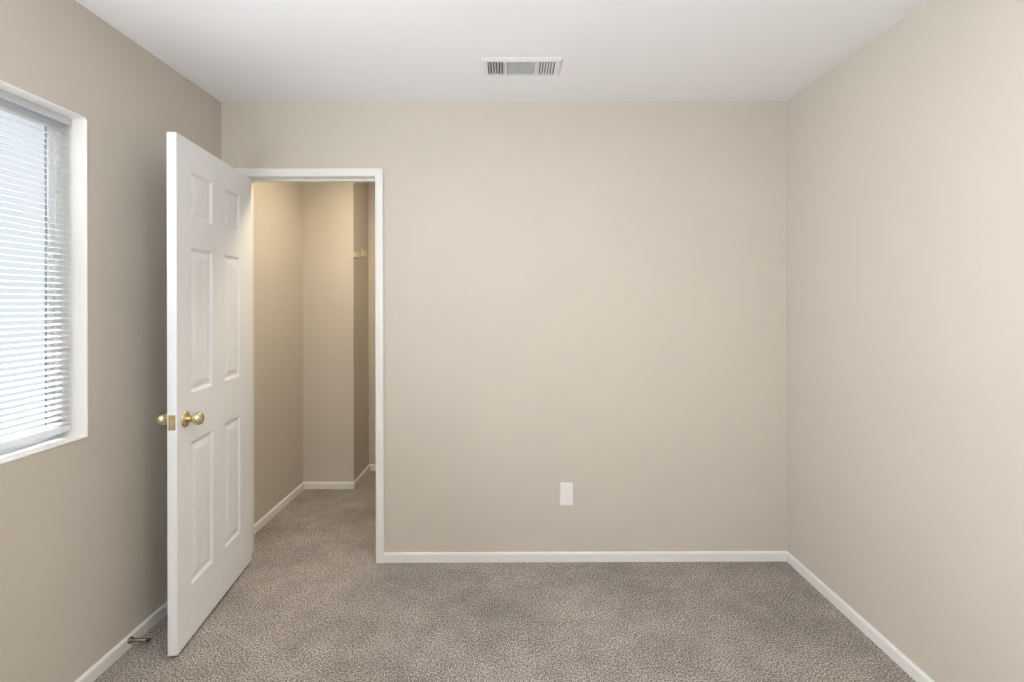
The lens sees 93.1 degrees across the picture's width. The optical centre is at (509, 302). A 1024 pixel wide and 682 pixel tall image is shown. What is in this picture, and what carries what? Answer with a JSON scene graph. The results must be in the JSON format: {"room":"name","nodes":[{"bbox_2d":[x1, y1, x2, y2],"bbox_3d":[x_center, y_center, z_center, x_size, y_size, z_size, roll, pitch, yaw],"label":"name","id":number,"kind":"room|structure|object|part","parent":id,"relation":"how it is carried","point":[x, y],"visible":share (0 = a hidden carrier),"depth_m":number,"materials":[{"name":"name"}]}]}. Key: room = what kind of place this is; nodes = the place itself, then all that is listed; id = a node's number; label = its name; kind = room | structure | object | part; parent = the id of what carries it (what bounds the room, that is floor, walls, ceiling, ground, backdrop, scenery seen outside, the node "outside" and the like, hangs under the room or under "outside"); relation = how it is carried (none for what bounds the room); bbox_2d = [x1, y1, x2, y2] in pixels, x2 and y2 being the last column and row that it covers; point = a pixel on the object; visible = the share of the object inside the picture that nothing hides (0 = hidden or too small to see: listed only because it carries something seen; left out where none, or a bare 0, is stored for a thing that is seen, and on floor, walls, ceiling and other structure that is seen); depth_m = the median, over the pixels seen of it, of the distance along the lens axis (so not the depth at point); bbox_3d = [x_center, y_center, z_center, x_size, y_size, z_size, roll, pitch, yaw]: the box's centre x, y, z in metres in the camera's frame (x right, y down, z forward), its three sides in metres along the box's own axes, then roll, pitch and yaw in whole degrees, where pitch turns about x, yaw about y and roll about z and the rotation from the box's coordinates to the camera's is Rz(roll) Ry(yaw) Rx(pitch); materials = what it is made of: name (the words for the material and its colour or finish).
{"room":"empty bedroom","nodes":[
{"label":"empty bedroom","id":0,"kind":"room"},
{"bbox_2d":[0,0,302,681],"bbox_3d":[-1.594,0.155,1.589,0.140,2.440,5.025,0,0,0],"label":"wall","id":1,"kind":"structure","parent":0,"point":[83,522],"depth_m":1.88,"materials":[{"name":"beige paint"}]},
{"bbox_2d":[0,80,87,464],"bbox_3d":[-1.578,-0.092,1.000,0.115,1.153,1.506,0,0,0],"label":"window","id":2,"kind":"structure","parent":1,"relation":"in","point":[76,133],"depth_m":1.75,"materials":[{"name":"paint"}]},
{"bbox_3d":[-1.625,-0.092,1.000,0.020,1.101,1.454,0,0,0],"label":"sash","id":3,"kind":"part","parent":2,"relation":"part of","materials":[{"name":"white plastic"}]},
{"bbox_3d":[-1.625,-0.092,1.000,0.022,1.153,1.506,0,0,0],"label":"frame","id":4,"kind":"part","parent":2,"relation":"part of","materials":[{"name":"white plastic"}]},
{"bbox_2d":[0,89,71,450],"bbox_3d":[-1.583,-0.102,1.000,0.028,1.120,1.491,0,0,0],"label":"mini blind","id":5,"kind":"object","parent":2,"relation":"attached to","point":[6,97],"visible":1,"depth_m":1.62,"materials":[{"name":"white plastic"}]},
{"bbox_3d":[-1.582,0.446,1.000,0.024,0.022,1.483,0,0,0],"label":"rail","id":6,"kind":"part","parent":5,"relation":"part of","materials":[{"name":"white plastic"}]},
{"bbox_3d":[-1.585,-0.100,1.707,0.028,1.075,0.001,0,0,0],"label":"ladder cord","id":7,"kind":"part","parent":5,"relation":"part of","materials":[{"name":"white fabric"}]},
{"bbox_2d":[74,600,167,681],"bbox_3d":[-1.514,1.350,0.885,0.012,0.050,3.377,0,0,0],"label":"baseboard","id":8,"kind":"structure","parent":1,"relation":"attached to","point":[117,651],"depth_m":1.89,"materials":[{"name":"white paint"}]},
{"bbox_2d":[127,636,150,643],"bbox_3d":[-1.470,1.342,1.932,0.082,0.025,0.025,0,0,0],"label":"door stop","id":9,"kind":"object","parent":8,"relation":"attached to","point":[131,639],"visible":1,"depth_m":1.93,"materials":[{"name":"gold metal"}]},
{"bbox_3d":[-1.473,1.342,1.932,0.064,0.014,0.014,0,0,0],"label":"rod","id":10,"kind":"part","parent":9,"relation":"part of","materials":[{"name":"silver metal"}]},
{"bbox_2d":[254,482,303,533],"bbox_3d":[-1.519,1.350,3.141,0.012,0.050,0.904,0,0,0],"label":"baseboard","id":11,"kind":"structure","parent":1,"relation":"attached to","point":[265,519],"depth_m":3.18,"materials":[{"name":"white paint"}]},
{"bbox_2d":[302,182,368,481],"bbox_3d":[-1.341,0.155,3.848,0.376,2.440,0.509,0,0,0],"label":"wall","id":12,"kind":"structure","parent":0,"point":[334,214],"depth_m":3.59,"materials":[{"name":"beige paint"}]},
{"bbox_2d":[304,482,354,488],"bbox_3d":[-1.332,1.350,3.587,0.388,0.050,0.012,0,0,0],"label":"baseboard","id":13,"kind":"structure","parent":12,"relation":"attached to","point":[307,485],"depth_m":3.58,"materials":[{"name":"white paint"}]},
{"bbox_2d":[353,465,369,487],"bbox_3d":[-1.145,1.349,3.782,0.012,0.050,0.401,0,0,0],"label":"baseboard","id":14,"kind":"structure","parent":12,"relation":"attached to","point":[365,472],"depth_m":3.77,"materials":[{"name":"white paint"}]},
{"bbox_2d":[368,182,375,463],"bbox_3d":[0.161,0.152,4.045,2.629,2.440,0.120,0,0,0],"label":"wall","id":15,"kind":"structure","parent":0,"point":[371,185],"depth_m":3.98,"materials":[{"name":"beige paint"}]},
{"bbox_2d":[354,249,374,258],"bbox_3d":[-0.285,-0.390,3.794,1.739,0.094,0.369,0,0,0],"label":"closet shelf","id":16,"kind":"object","parent":15,"relation":"attached to","point":[364,252],"visible":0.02,"depth_m":3.80,"materials":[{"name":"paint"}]},
{"bbox_2d":[369,464,375,470],"bbox_3d":[-0.279,1.348,3.978,1.745,0.050,0.012,0,0,0],"label":"baseboard","id":17,"kind":"structure","parent":15,"relation":"attached to","point":[372,466],"depth_m":3.97,"materials":[{"name":"white paint"}]},
{"bbox_2d":[75,0,925,101],"bbox_3d":[-0.035,-1.118,1.592,3.265,0.100,5.025,0,0,0],"label":"ceiling","id":18,"kind":"structure","parent":0,"point":[232,50],"depth_m":2.01,"materials":[{"name":"paint"}]},
{"bbox_2d":[480,57,562,75],"bbox_3d":[0.054,-1.063,2.193,0.362,0.010,0.166,0,0,0],"label":"ceiling vent","id":19,"kind":"object","parent":18,"relation":"in","point":[490,66],"visible":1,"depth_m":2.18,"materials":[{"name":"metal"}]},
{"bbox_2d":[221,102,786,551],"bbox_3d":[-0.024,0.152,2.635,3.005,2.440,0.115,0,0,0],"label":"wall","id":20,"kind":"structure","parent":0,"point":[591,296],"depth_m":2.58,"materials":[{"name":"beige paint"}]},
{"bbox_2d":[156,132,251,655],"bbox_3d":[-1.341,0.350,2.217,0.166,2.019,0.720,0,0,-7],"label":"door","id":21,"kind":"structure","parent":20,"relation":"in","point":[207,419],"depth_m":2.08,"materials":[{"name":"white paint"}]},
{"bbox_3d":[-1.358,0.462,1.921,0.061,0.052,0.052,0,0,-7],"label":"knob","id":22,"kind":"part","parent":21,"relation":"part of","materials":[{"name":"gold metal"}]},
{"bbox_3d":[-1.298,0.462,1.868,0.025,0.058,0.002,0,0,-7],"label":"latch plate","id":23,"kind":"part","parent":21,"relation":"part of","materials":[{"name":"gold metal"}]},
{"bbox_3d":[-1.254,0.462,1.934,0.061,0.052,0.052,0,0,-7],"label":"knob","id":24,"kind":"part","parent":21,"relation":"part of","materials":[{"name":"gold metal"}]},
{"bbox_2d":[235,168,383,562],"bbox_3d":[-1.062,0.331,2.624,0.793,2.086,0.131,0,0,0],"label":"door frame","id":25,"kind":"structure","parent":20,"relation":"attached to","point":[375,175],"depth_m":2.56,"materials":[{"name":"white paint"}]},
{"bbox_3d":[-0.686,0.330,2.567,0.042,2.086,0.016,0,0,0],"label":"casing leg","id":26,"kind":"part","parent":25,"relation":"part of","materials":[{"name":"white paint"}]},
{"bbox_2d":[560,483,572,504],"bbox_3d":[0.305,1.014,2.574,0.068,0.119,0.008,0,0,0],"label":"wall outlet","id":27,"kind":"object","parent":20,"relation":"attached to","point":[566,489],"visible":1,"depth_m":2.57,"materials":[{"name":"plastic"}]},
{"bbox_2d":[384,551,786,562],"bbox_3d":[0.408,1.346,2.572,2.145,0.050,0.012,0,0,0],"label":"baseboard","id":28,"kind":"structure","parent":20,"relation":"attached to","point":[605,556],"depth_m":2.57,"materials":[{"name":"white paint"}]},
{"bbox_2d":[93,471,915,681],"bbox_3d":[-0.029,1.422,1.592,3.265,0.100,5.025,0,0,0],"label":"floor","id":29,"kind":"structure","parent":0,"point":[313,602],"depth_m":2.06,"materials":[{"name":"carpet"}]},
{"bbox_2d":[787,0,1023,681],"bbox_3d":[1.541,0.149,1.596,0.120,2.440,5.025,0,0,0],"label":"wall","id":30,"kind":"structure","parent":0,"point":[905,158],"depth_m":1.77,"materials":[{"name":"beige paint"}]},
{"bbox_2d":[786,551,934,681],"bbox_3d":[1.479,1.344,0.892,0.012,0.050,3.377,0,0,0],"label":"baseboard","id":31,"kind":"structure","parent":30,"relation":"attached to","point":[886,646],"depth_m":2.02,"materials":[{"name":"white paint"}]}
]}

